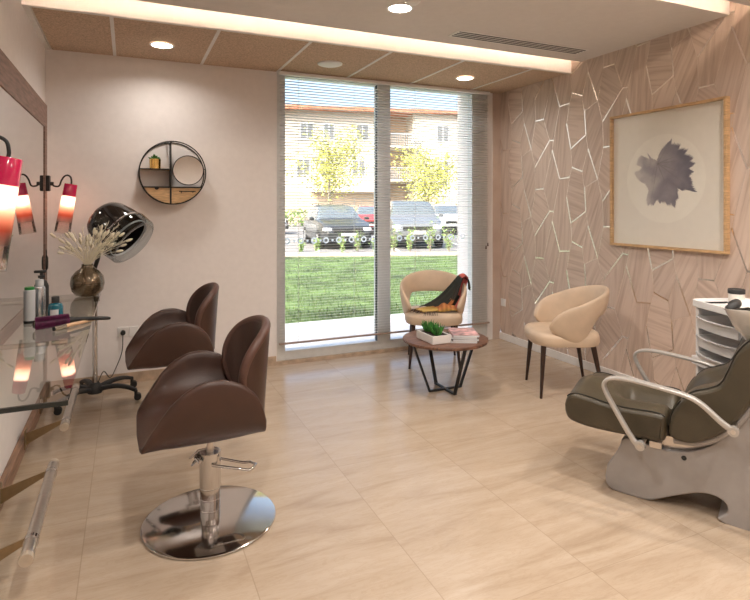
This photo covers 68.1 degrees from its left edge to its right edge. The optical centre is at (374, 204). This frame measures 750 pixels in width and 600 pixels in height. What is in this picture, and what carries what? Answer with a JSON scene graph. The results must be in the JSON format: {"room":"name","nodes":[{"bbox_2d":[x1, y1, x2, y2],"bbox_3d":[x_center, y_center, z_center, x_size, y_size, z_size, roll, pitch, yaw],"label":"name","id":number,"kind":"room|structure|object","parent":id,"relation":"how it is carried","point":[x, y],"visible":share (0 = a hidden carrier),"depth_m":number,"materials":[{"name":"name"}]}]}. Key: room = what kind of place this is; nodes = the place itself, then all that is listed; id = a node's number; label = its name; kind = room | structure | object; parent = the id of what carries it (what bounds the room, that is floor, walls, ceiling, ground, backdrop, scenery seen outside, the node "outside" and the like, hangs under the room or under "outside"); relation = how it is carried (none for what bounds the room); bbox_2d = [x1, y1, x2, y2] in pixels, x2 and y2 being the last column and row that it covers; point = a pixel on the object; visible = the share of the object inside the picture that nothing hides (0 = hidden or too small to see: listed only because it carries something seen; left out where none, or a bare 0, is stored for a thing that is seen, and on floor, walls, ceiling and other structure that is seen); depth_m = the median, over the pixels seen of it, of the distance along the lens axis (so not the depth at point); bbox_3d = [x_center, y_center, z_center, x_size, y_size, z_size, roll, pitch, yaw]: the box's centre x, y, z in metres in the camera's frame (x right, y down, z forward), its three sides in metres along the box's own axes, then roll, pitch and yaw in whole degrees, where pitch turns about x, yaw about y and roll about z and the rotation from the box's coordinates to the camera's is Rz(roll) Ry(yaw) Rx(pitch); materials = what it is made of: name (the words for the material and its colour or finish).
{"room":"salon","nodes":[
{"label":"salon","id":0,"kind":"room"},
{"bbox_2d":[0,0,44,477],"bbox_3d":[-1.094,-0.060,0.871,0.120,3.020,7.880,0,0,-24],"label":"wall","id":1,"kind":"structure","parent":0,"point":[22,370],"depth_m":3.24,"materials":[{"name":"paint"}]},
{"bbox_2d":[0,49,46,344],"bbox_3d":[-1.224,-0.033,1.354,0.033,1.415,6.070,0,0,-24],"label":"wall mirror","id":2,"kind":"object","parent":1,"relation":"attached to","point":[23,114],"visible":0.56,"depth_m":3.23,"materials":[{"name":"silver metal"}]},
{"bbox_2d":[0,136,22,270],"bbox_3d":[-1.272,-0.005,1.787,0.236,0.446,0.109,0,0,-24],"label":"wall lamp","id":3,"kind":"object","parent":2,"relation":"attached to","point":[10,168],"visible":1,"depth_m":1.79,"materials":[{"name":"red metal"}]},
{"bbox_2d":[46,250,47,269],"bbox_3d":[-2.413,0.405,4.070,0.028,0.150,0.040,0,0,-24],"label":"wall hook","id":4,"kind":"object","parent":2,"relation":"attached to","point":[46,250],"visible":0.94,"depth_m":4.06,"materials":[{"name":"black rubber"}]},
{"bbox_2d":[0,293,100,413],"bbox_3d":[-1.584,0.622,2.669,0.387,0.046,2.295,0,0,-24],"label":"glass shelf","id":5,"kind":"object","parent":2,"relation":"attached to","point":[15,330],"visible":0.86,"depth_m":2.61,"materials":[{"name":"glass"}]},
{"bbox_2d":[23,286,34,323],"bbox_3d":[-1.757,0.508,2.819,0.052,0.184,0.052,0,0,-24],"label":"shampoo bottle","id":6,"kind":"object","parent":5,"relation":"on","point":[29,292],"visible":0.9,"depth_m":2.80,"materials":[{"name":"white plastic"}]},
{"bbox_2d":[35,279,45,317],"bbox_3d":[-1.750,0.494,2.893,0.055,0.212,0.055,0,0,-24],"label":"spray bottle","id":7,"kind":"object","parent":5,"relation":"on","point":[40,290],"visible":0.71,"depth_m":2.87,"materials":[{"name":"silver metal"}]},
{"bbox_2d":[34,270,48,315],"bbox_3d":[-1.811,0.477,3.011,0.070,0.246,0.070,0,0,-24],"label":"pump bottle","id":8,"kind":"object","parent":5,"relation":"on","point":[41,276],"visible":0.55,"depth_m":3.00,"materials":[{"name":"black plastic"}]},
{"bbox_2d":[47,296,62,315],"bbox_3d":[-1.660,0.537,2.880,0.072,0.125,0.073,0,0,-24],"label":"bottle","id":9,"kind":"object","parent":5,"relation":"on","point":[55,307],"visible":0.79,"depth_m":2.86,"materials":[{"name":"teal plastic"}]},
{"bbox_2d":[32,314,110,329],"bbox_3d":[-1.507,0.569,2.772,0.351,0.062,0.062,0,0,-44],"label":"brush","id":10,"kind":"object","parent":5,"relation":"on","point":[43,322],"visible":0.89,"depth_m":2.71,"materials":[{"name":"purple plastic"}]},
{"bbox_2d":[52,320,94,330],"bbox_3d":[-1.485,0.588,2.753,0.023,0.023,0.262,0,0,17],"label":"brush","id":11,"kind":"object","parent":5,"relation":"on","point":[63,326],"visible":0.91,"depth_m":2.71,"materials":[{"name":"beige wood"}]},
{"bbox_2d":[70,264,104,296],"bbox_3d":[-1.897,0.495,3.660,0.208,0.210,0.208,0,0,-24],"label":"round vase","id":12,"kind":"object","parent":5,"relation":"on","point":[87,281],"visible":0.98,"depth_m":3.59,"materials":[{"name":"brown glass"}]},
{"bbox_2d":[65,232,83,261],"bbox_3d":[-1.941,0.373,3.620,0.018,0.394,0.158,0,0,41],"label":"grass stem","id":13,"kind":"object","parent":12,"relation":"in","point":[66,234],"visible":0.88,"depth_m":3.57,"materials":[{"name":"beige plant"}]},
{"bbox_2d":[90,222,118,262],"bbox_3d":[-1.786,0.341,3.631,0.272,0.458,0.027,0,0,14],"label":"grass stem","id":14,"kind":"object","parent":12,"relation":"in","point":[118,222],"visible":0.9,"depth_m":3.62,"materials":[{"name":"beige plant"}]},
{"bbox_2d":[46,174,77,231],"bbox_3d":[-2.329,-0.005,4.124,0.206,0.446,0.109,0,0,-24],"label":"wall lamp","id":15,"kind":"object","parent":2,"relation":"attached to","point":[66,208],"visible":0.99,"depth_m":4.10,"materials":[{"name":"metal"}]},
{"bbox_2d":[0,383,49,511],"bbox_3d":[-0.986,1.407,0.820,0.035,0.085,7.500,0,0,-24],"label":"baseboard","id":16,"kind":"structure","parent":1,"relation":"attached to","point":[8,475],"depth_m":3.13,"materials":[{"name":"brown wood"}]},
{"bbox_2d":[0,458,58,567],"bbox_3d":[-1.530,1.346,2.373,0.236,0.148,0.842,0,0,-24],"label":"footrest","id":17,"kind":"object","parent":1,"relation":"attached to","point":[30,542],"visible":1,"depth_m":2.35,"materials":[{"name":"metal"}]},
{"bbox_2d":[24,383,79,449],"bbox_3d":[-2.063,1.346,3.570,0.236,0.148,0.802,0,0,-24],"label":"footrest","id":18,"kind":"object","parent":1,"relation":"attached to","point":[64,423],"visible":0.95,"depth_m":3.32,"materials":[{"name":"metal"}]},
{"bbox_2d":[45,48,492,381],"bbox_3d":[-0.691,-0.060,5.258,4.185,3.020,0.250,0,0,-24],"label":"wall","id":19,"kind":"structure","parent":0,"point":[105,112],"depth_m":4.63,"materials":[{"name":"paint"}]},
{"bbox_2d":[118,326,137,336],"bbox_3d":[-2.016,1.034,4.527,0.155,0.080,0.009,0,0,-24],"label":"wall socket","id":20,"kind":"object","parent":19,"relation":"attached to","point":[133,329],"visible":0.84,"depth_m":4.52,"materials":[{"name":"white plastic"}]},
{"bbox_2d":[45,356,275,391],"bbox_3d":[-1.723,1.409,4.656,1.810,0.082,0.012,0,0,-24],"label":"baseboard","id":21,"kind":"structure","parent":19,"relation":"attached to","point":[146,375],"depth_m":4.52,"materials":[{"name":"wood"}]},
{"bbox_2d":[138,141,205,204],"bbox_3d":[-1.679,-0.265,4.603,0.524,0.524,0.144,0,0,-24],"label":"round wall shelf","id":22,"kind":"object","parent":19,"relation":"attached to","point":[187,170],"visible":1,"depth_m":4.58,"materials":[{"name":"brown wood"}]},
{"bbox_2d":[148,154,160,168],"bbox_3d":[-1.807,-0.358,4.557,0.089,0.125,0.093,0,0,34],"label":"succulent pot","id":23,"kind":"object","parent":22,"relation":"on","point":[155,161],"visible":0.94,"depth_m":4.53,"materials":[{"name":"gold metal"}]},
{"bbox_2d":[172,155,203,184],"bbox_3d":[-1.549,-0.287,4.601,0.248,0.248,0.010,0,0,-24],"label":"mirror glass","id":24,"kind":"object","parent":22,"relation":"attached to","point":[187,170],"depth_m":4.60,"materials":[{"name":"silver mirror"}]},
{"bbox_2d":[277,73,486,360],"bbox_3d":[0.141,0.107,5.539,2.296,2.625,0.095,0,0,-24],"label":"window","id":25,"kind":"structure","parent":19,"relation":"in","point":[384,341],"depth_m":5.47,"materials":[{"name":"grey metal"}]},
{"bbox_2d":[279,71,489,344],"bbox_3d":[0.180,0.029,5.440,2.275,2.462,0.058,0,0,-24],"label":"blind","id":26,"kind":"object","parent":25,"relation":"attached to","point":[286,73],"visible":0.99,"depth_m":5.39,"materials":[{"name":"white plastic"}]},
{"bbox_2d":[276,337,487,364],"bbox_3d":[0.108,1.435,5.603,2.305,0.030,0.270,0,0,-24],"label":"trim","id":27,"kind":"structure","parent":19,"relation":"attached to","point":[334,356],"depth_m":5.27,"materials":[{"name":"wood"}]},
{"bbox_2d":[457,95,467,327],"bbox_3d":[1.076,-0.060,6.122,0.255,3.020,0.210,0,0,-24],"label":"column","id":28,"kind":"structure","parent":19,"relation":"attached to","point":[461,227],"depth_m":6.07,"materials":[{"name":"paint"}]},
{"bbox_2d":[21,0,570,93],"bbox_3d":[-0.379,-1.284,4.680,4.285,0.162,1.062,0,0,-24],"label":"ceiling","id":29,"kind":"structure","parent":0,"point":[125,28],"depth_m":4.28,"materials":[{"name":"paint"}]},
{"bbox_2d":[149,42,174,48],"bbox_3d":[-1.604,-1.202,4.176,0.180,0.006,0.180,0,0,-24],"label":"recessed light","id":30,"kind":"object","parent":29,"relation":"in","point":[164,45],"visible":1,"depth_m":4.18,"materials":[{"name":"white plastic"}]},
{"bbox_2d":[317,60,341,67],"bbox_3d":[-0.385,-1.201,4.738,0.214,0.016,0.214,0,0,-24],"label":"ceiling speaker","id":31,"kind":"object","parent":29,"relation":"attached to","point":[326,63],"visible":1,"depth_m":4.71,"materials":[{"name":"white plastic"}]},
{"bbox_2d":[319,62,340,67],"bbox_3d":[-0.385,-1.201,4.738,0.200,0.016,0.200,0,0,-24],"label":"grille","id":32,"kind":"object","parent":31,"relation":"attached to","point":[323,64],"depth_m":4.71,"materials":[{"name":"white plastic"}]},
{"bbox_2d":[455,76,473,79],"bbox_3d":[0.854,-1.202,5.261,0.180,0.006,0.180,0,0,-24],"label":"recessed light","id":33,"kind":"object","parent":29,"relation":"in","point":[459,77],"visible":1,"depth_m":5.26,"materials":[{"name":"white plastic"}]},
{"bbox_2d":[0,338,749,599],"bbox_3d":[0.968,1.480,1.679,4.505,0.060,7.680,0,0,-24],"label":"floor","id":34,"kind":"structure","parent":0,"point":[380,485],"depth_m":2.72,"materials":[{"name":"tile"}]},
{"bbox_2d":[52,202,153,414],"bbox_3d":[-1.995,0.714,4.050,0.629,1.472,0.803,0,0,-36],"label":"dryer","id":35,"kind":"object","parent":34,"relation":"on","point":[132,222],"visible":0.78,"depth_m":4.07,"materials":[{"name":"black plastic"}]},
{"bbox_2d":[87,202,145,255],"bbox_3d":[-1.854,0.172,3.962,0.371,0.390,0.363,0,0,7],"label":"hood","id":36,"kind":"object","parent":35,"relation":"attached to","point":[132,222],"depth_m":3.90,"materials":[{"name":"black plastic"}]},
{"bbox_2d":[125,282,218,369],"bbox_3d":[-1.299,0.992,3.704,0.686,0.916,0.608,0,0,-26],"label":"chair","id":37,"kind":"object","parent":34,"relation":"on","point":[168,334],"visible":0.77,"depth_m":3.54,"materials":[{"name":"brown leather"}]},
{"bbox_2d":[136,315,275,559],"bbox_3d":[-0.766,0.992,2.549,0.621,0.916,0.606,0,0,-25],"label":"chair","id":38,"kind":"object","parent":34,"relation":"on","point":[206,397],"visible":1,"depth_m":2.48,"materials":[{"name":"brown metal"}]},
{"bbox_2d":[400,270,466,368],"bbox_3d":[0.539,1.045,5.159,0.633,0.815,0.637,0,0,3],"label":"armchair","id":39,"kind":"object","parent":34,"relation":"on","point":[424,280],"visible":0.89,"depth_m":5.08,"materials":[{"name":"beige fabric"}]},
{"bbox_2d":[410,273,470,315],"bbox_3d":[0.628,0.809,5.071,0.669,0.316,0.337,0,0,-27],"label":"scarf","id":40,"kind":"object","parent":39,"relation":"on","point":[448,300],"visible":0.99,"depth_m":5.13,"materials":[{"name":"wool fabric"}]},
{"bbox_2d":[403,328,487,394],"bbox_3d":[0.551,1.244,4.356,0.668,0.409,0.668,0,0,-24],"label":"coffee table","id":41,"kind":"object","parent":34,"relation":"on","point":[410,338],"visible":0.62,"depth_m":4.22,"materials":[{"name":"brown wood"}]},
{"bbox_2d":[417,319,450,344],"bbox_3d":[0.450,0.965,4.263,0.160,0.149,0.266,0,0,-24],"label":"planter","id":42,"kind":"object","parent":41,"relation":"on","point":[433,334],"visible":1,"depth_m":4.18,"materials":[{"name":"ceramic"}]},
{"bbox_2d":[450,340,476,342],"bbox_3d":[0.673,1.033,4.301,0.201,0.014,0.260,0,0,2],"label":"magazine","id":43,"kind":"object","parent":41,"relation":"on","point":[451,341],"visible":0.36,"depth_m":4.17,"materials":[{"name":"white paper"}]},
{"bbox_2d":[446,332,478,340],"bbox_3d":[0.677,1.018,4.303,0.201,0.014,0.260,0,0,-3],"label":"magazine","id":44,"kind":"object","parent":43,"relation":"on","point":[446,332],"visible":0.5,"depth_m":4.17,"materials":[{"name":"white paper"}]},
{"bbox_2d":[449,332,476,339],"bbox_3d":[0.681,1.004,4.304,0.201,0.014,0.260,0,0,6],"label":"magazine","id":45,"kind":"object","parent":44,"relation":"on","point":[474,338],"visible":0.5,"depth_m":4.18,"materials":[{"name":"white paper"}]},
{"bbox_2d":[448,328,478,336],"bbox_3d":[0.684,0.989,4.306,0.201,0.014,0.260,0,0,-1],"label":"magazine","id":46,"kind":"object","parent":45,"relation":"on","point":[455,332],"visible":1,"depth_m":4.27,"materials":[{"name":"pink paper"}]},
{"bbox_2d":[524,285,609,398],"bbox_3d":[1.514,1.045,4.372,0.637,0.815,0.633,0,0,1],"label":"armchair","id":47,"kind":"object","parent":34,"relation":"on","point":[566,318],"visible":1,"depth_m":4.17,"materials":[{"name":"beige leather"}]},
{"bbox_2d":[565,299,749,530],"bbox_3d":[1.632,0.959,2.717,1.255,1.015,0.686,0,0,37],"label":"chair","id":48,"kind":"object","parent":34,"relation":"on","point":[675,441],"visible":1,"depth_m":2.62,"materials":[{"name":"grey leather"}]},
{"bbox_2d":[565,373,681,440],"bbox_3d":[1.326,1.041,2.952,0.484,0.199,0.484,0,0,37],"label":"seat cushion","id":49,"kind":"object","parent":48,"relation":"on","point":[646,411],"depth_m":2.82,"materials":[{"name":"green leather"}]},
{"bbox_2d":[669,338,749,442],"bbox_3d":[1.719,0.831,2.651,0.491,0.553,0.484,0,0,37],"label":"cushion","id":50,"kind":"object","parent":48,"relation":"on","point":[725,388],"depth_m":2.50,"materials":[{"name":"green leather"}]},
{"bbox_2d":[720,300,749,339],"bbox_3d":[1.876,0.574,2.531,0.511,0.210,0.439,0,0,37],"label":"basin","id":51,"kind":"object","parent":48,"relation":"in","point":[738,311],"depth_m":2.55,"materials":[{"name":"ceramic"}]},
{"bbox_2d":[692,298,749,375],"bbox_3d":[2.076,1.006,3.145,0.402,0.888,0.428,0,0,-5],"label":"trolley","id":52,"kind":"object","parent":34,"relation":"on","point":[717,339],"visible":0.23,"depth_m":3.25,"materials":[{"name":"white plastic"}]},
{"bbox_2d":[693,298,749,315],"bbox_3d":[2.093,0.584,3.146,0.368,0.043,0.428,0,0,-5],"label":"tray","id":53,"kind":"object","parent":52,"relation":"on","point":[700,303],"depth_m":3.25,"materials":[{"name":"white plastic"}]},
{"bbox_2d":[728,288,745,301],"bbox_3d":[2.125,0.534,3.259,0.089,0.083,0.088,0,0,-24],"label":"jar","id":54,"kind":"object","parent":52,"relation":"on","point":[733,293],"visible":0.73,"depth_m":3.23,"materials":[{"name":"plastic"}]},
{"bbox_2d":[136,0,729,61],"bbox_3d":[0.158,-1.295,3.475,4.285,0.030,1.340,0,0,-24],"label":"ceiling","id":55,"kind":"structure","parent":0,"point":[601,27],"depth_m":3.81,"materials":[{"name":"paint"}]},
{"bbox_2d":[386,3,413,12],"bbox_3d":[0.163,-1.277,3.603,0.180,0.006,0.180,0,0,-24],"label":"recessed light","id":56,"kind":"object","parent":55,"relation":"in","point":[397,7],"visible":0.97,"depth_m":3.60,"materials":[{"name":"white plastic"}]},
{"bbox_2d":[404,0,420,5],"bbox_3d":[0.233,-1.258,3.410,0.120,0.045,0.120,0,0,-24],"label":"smoke detector","id":57,"kind":"object","parent":55,"relation":"attached to","point":[409,2],"visible":1,"depth_m":3.40,"materials":[{"name":"white plastic"}]},
{"bbox_2d":[448,30,587,54],"bbox_3d":[1.159,-1.277,4.380,1.260,0.006,0.150,0,0,-24],"label":"ceiling vent","id":58,"kind":"object","parent":55,"relation":"in","point":[459,34],"visible":1,"depth_m":4.35,"materials":[{"name":"black metal"}]},
{"bbox_2d":[493,93,499,338],"bbox_3d":[1.267,0.098,6.128,0.100,2.705,0.254,0,0,-24],"label":"wall","id":59,"kind":"structure","parent":0,"point":[496,97],"depth_m":6.01,"materials":[{"name":"brown wood"}]},
{"bbox_2d":[500,2,749,391],"bbox_3d":[2.955,-0.060,2.607,0.121,3.020,7.560,0,0,-24],"label":"wall","id":60,"kind":"structure","parent":0,"point":[555,132],"depth_m":4.64,"materials":[{"name":"brown wood"}]},
{"bbox_2d":[501,298,505,306],"bbox_3d":[1.382,1.050,5.979,0.012,0.080,0.080,0,0,-24],"label":"wall socket","id":61,"kind":"object","parent":60,"relation":"attached to","point":[503,301],"visible":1,"depth_m":5.97,"materials":[{"name":"white plastic"}]},
{"bbox_2d":[499,332,640,379],"bbox_3d":[2.894,1.414,2.580,0.014,0.072,7.560,0,0,-24],"label":"baseboard","id":62,"kind":"structure","parent":60,"relation":"attached to","point":[572,360],"depth_m":5.17,"materials":[{"name":"beige wood"}]},
{"bbox_2d":[610,96,729,253],"bbox_3d":[2.171,-0.200,4.173,0.040,1.062,0.984,0,0,-24],"label":"framed art","id":63,"kind":"object","parent":60,"relation":"attached to","point":[670,165],"visible":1,"depth_m":4.10,"materials":[{"name":"beige paper"}]},
{"bbox_2d":[684,0,729,9],"bbox_3d":[0.426,-1.350,2.872,4.285,0.080,0.020,0,0,-24],"label":"ceiling light","id":64,"kind":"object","parent":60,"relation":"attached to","point":[722,4],"depth_m":3.68,"materials":[{"name":"paint"}]},
{"bbox_2d":[725,0,749,5],"bbox_3d":[1.488,-1.295,0.487,4.285,0.030,4.880,0,0,-24],"label":"ceiling","id":65,"kind":"structure","parent":0,"point":[743,2],"depth_m":3.49,"materials":[{"name":"paint"}]},
{"label":"outside","id":66,"kind":"structure","parent":0,"visible":0},
{"bbox_2d":[285,313,500,348],"bbox_3d":[1.240,1.540,7.049,24.000,0.100,1.770,0,0,-24],"label":"terrace","id":67,"kind":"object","parent":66,"point":[290,328],"depth_m":6.64,"materials":[{"name":"grey concrete"}]},
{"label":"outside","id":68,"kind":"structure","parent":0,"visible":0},
{"bbox_2d":[285,256,456,323],"bbox_3d":[1.040,1.561,17.332,48.000,0.118,17.180,0,0,-24],"label":"lawn","id":69,"kind":"structure","parent":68,"point":[304,268],"depth_m":10.48,"materials":[{"name":"green plant"}]},
{"bbox_2d":[285,255,456,322],"bbox_3d":[0.611,1.462,12.517,14.325,0.075,8.647,0,0,-24],"label":"grass blades","id":70,"kind":"object","parent":69,"relation":"on","point":[326,276],"visible":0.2,"depth_m":9.71,"materials":[{"name":"green plant"}]},
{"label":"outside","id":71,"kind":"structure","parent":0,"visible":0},
{"bbox_2d":[285,223,456,252],"bbox_3d":[10.414,1.551,37.823,130.000,0.118,38.750,0,0,-5],"label":"parking lot","id":72,"kind":"structure","parent":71,"point":[402,245],"depth_m":20.43,"materials":[{"name":"grey asphalt"}]},
{"bbox_2d":[285,208,356,226],"bbox_3d":[-1.542,0.891,40.365,38.149,1.426,1.024,0,0,-24],"label":"hedge","id":73,"kind":"object","parent":72,"relation":"on","point":[297,212],"visible":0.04,"depth_m":38.53,"materials":[{"name":"green plant"}]},
{"bbox_2d":[285,122,373,203],"bbox_3d":[-2.127,-1.031,24.604,4.034,5.043,3.586,0,0,-17],"label":"young tree","id":74,"kind":"object","parent":72,"relation":"on","point":[333,186],"visible":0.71,"depth_m":24.19,"materials":[{"name":"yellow plant"}]},
{"bbox_2d":[303,203,370,248],"bbox_3d":[-1.485,0.714,20.482,2.160,1.552,4.430,0,0,-16],"label":"estate car","id":75,"kind":"object","parent":72,"relation":"on","point":[311,213],"visible":0.72,"depth_m":19.25,"materials":[{"name":"grey paint"}]},
{"bbox_2d":[328,237,368,242],"bbox_3d":[-0.879,1.152,18.404,1.400,0.160,0.080,0,0,-16],"label":"grille","id":76,"kind":"object","parent":75,"relation":"attached to","point":[330,238],"depth_m":18.35,"materials":[{"name":"silver metal"}]},
{"bbox_2d":[334,229,362,232],"bbox_3d":[-0.878,0.852,18.401,1.000,0.120,0.065,0,0,-16],"label":"grille","id":77,"kind":"object","parent":75,"relation":"attached to","point":[335,230],"depth_m":18.36,"materials":[{"name":"black metal"}]},
{"bbox_2d":[355,205,373,229],"bbox_3d":[-0.278,0.740,29.686,2.040,1.501,3.930,0,0,-5],"label":"hatchback","id":78,"kind":"object","parent":72,"relation":"on","point":[360,210],"visible":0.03,"depth_m":29.11,"materials":[{"name":"red paint"}]},
{"bbox_2d":[285,104,456,222],"bbox_3d":[-6.440,-3.660,51.208,57.200,10.300,14.000,0,0,-12],"label":"apartment building","id":79,"kind":"structure","parent":72,"relation":"on","point":[359,189],"depth_m":46.12,"materials":[{"name":"plaster"},{"name":"glass"}]},
{"bbox_2d":[390,200,442,247],"bbox_3d":[1.315,0.655,20.825,2.200,1.670,4.530,0,0,-3],"label":"minivan","id":80,"kind":"object","parent":72,"relation":"on","point":[408,221],"visible":0.5,"depth_m":19.11,"materials":[{"name":"silver metal"}]},
{"bbox_2d":[403,226,432,229],"bbox_3d":[1.441,0.784,18.611,1.000,0.133,0.065,0,0,-3],"label":"grille","id":81,"kind":"object","parent":80,"relation":"attached to","point":[404,227],"depth_m":18.58,"materials":[{"name":"silver metal"}]},
{"bbox_2d":[398,236,438,240],"bbox_3d":[1.441,1.116,18.614,1.400,0.177,0.080,0,0,-3],"label":"grille","id":82,"kind":"object","parent":80,"relation":"attached to","point":[420,238],"depth_m":18.58,"materials":[{"name":"silver metal"}]},
{"bbox_2d":[390,144,456,204],"bbox_3d":[2.273,-0.624,24.467,3.793,4.230,3.343,0,0,-41],"label":"young tree","id":83,"kind":"object","parent":72,"relation":"on","point":[424,153],"visible":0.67,"depth_m":24.29,"materials":[{"name":"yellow plant"}]},
{"bbox_2d":[432,204,456,230],"bbox_3d":[3.812,0.714,29.796,2.160,1.552,4.430,0,0,-5],"label":"hatchback","id":84,"kind":"object","parent":72,"relation":"on","point":[449,218],"visible":0.23,"depth_m":28.50,"materials":[{"name":"white paint"}]},
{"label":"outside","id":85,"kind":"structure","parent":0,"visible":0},
{"bbox_2d":[285,251,456,256],"bbox_3d":[2.693,1.534,17.072,61.000,0.112,1.251,0,0,-5],"label":"planting bed","id":86,"kind":"object","parent":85,"point":[441,253],"depth_m":16.56,"materials":[{"name":"grey concrete"}]},
{"bbox_2d":[298,239,305,251],"bbox_3d":[-2.325,1.276,17.576,0.244,0.491,0.280,0,0,28],"label":"shrub","id":87,"kind":"object","parent":86,"relation":"on","point":[300,240],"visible":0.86,"depth_m":17.55,"materials":[{"name":"green plant"}]},
{"bbox_2d":[314,238,321,251],"bbox_3d":[-1.774,1.247,17.206,0.303,0.490,0.276,0,0,-24],"label":"shrub","id":88,"kind":"object","parent":86,"relation":"on","point":[316,244],"visible":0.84,"depth_m":17.16,"materials":[{"name":"green plant"}]},
{"bbox_2d":[338,234,346,252],"bbox_3d":[-1.007,1.125,17.039,0.303,0.734,0.395,0,0,11],"label":"shrub","id":89,"kind":"object","parent":86,"relation":"on","point":[341,244],"visible":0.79,"depth_m":17.01,"materials":[{"name":"green plant"}]},
{"bbox_2d":[352,226,363,250],"bbox_3d":[-0.561,1.081,17.588,0.403,0.823,0.287,0,0,-24],"label":"shrub","id":90,"kind":"object","parent":86,"relation":"on","point":[356,234],"visible":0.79,"depth_m":17.55,"materials":[{"name":"green plant"}]},
{"bbox_2d":[390,225,400,250],"bbox_3d":[0.624,1.044,17.621,0.457,0.896,0.295,0,0,-38],"label":"shrub","id":91,"kind":"object","parent":86,"relation":"on","point":[394,234],"visible":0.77,"depth_m":17.58,"materials":[{"name":"green plant"}]},
{"bbox_2d":[406,227,414,250],"bbox_3d":[1.087,1.043,17.185,0.326,0.899,0.394,0,0,23],"label":"shrub","id":92,"kind":"object","parent":86,"relation":"on","point":[409,232],"visible":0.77,"depth_m":17.17,"materials":[{"name":"green plant"}]},
{"bbox_2d":[422,217,437,250],"bbox_3d":[1.759,0.919,17.572,0.483,1.146,0.575,0,0,12],"label":"shrub","id":93,"kind":"object","parent":86,"relation":"on","point":[432,232],"visible":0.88,"depth_m":17.55,"materials":[{"name":"green plant"}]},
{"bbox_2d":[442,224,455,249],"bbox_3d":[2.336,1.051,17.601,0.464,0.883,0.404,0,0,22],"label":"shrub","id":94,"kind":"object","parent":86,"relation":"on","point":[447,240],"visible":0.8,"depth_m":17.55,"materials":[{"name":"green plant"}]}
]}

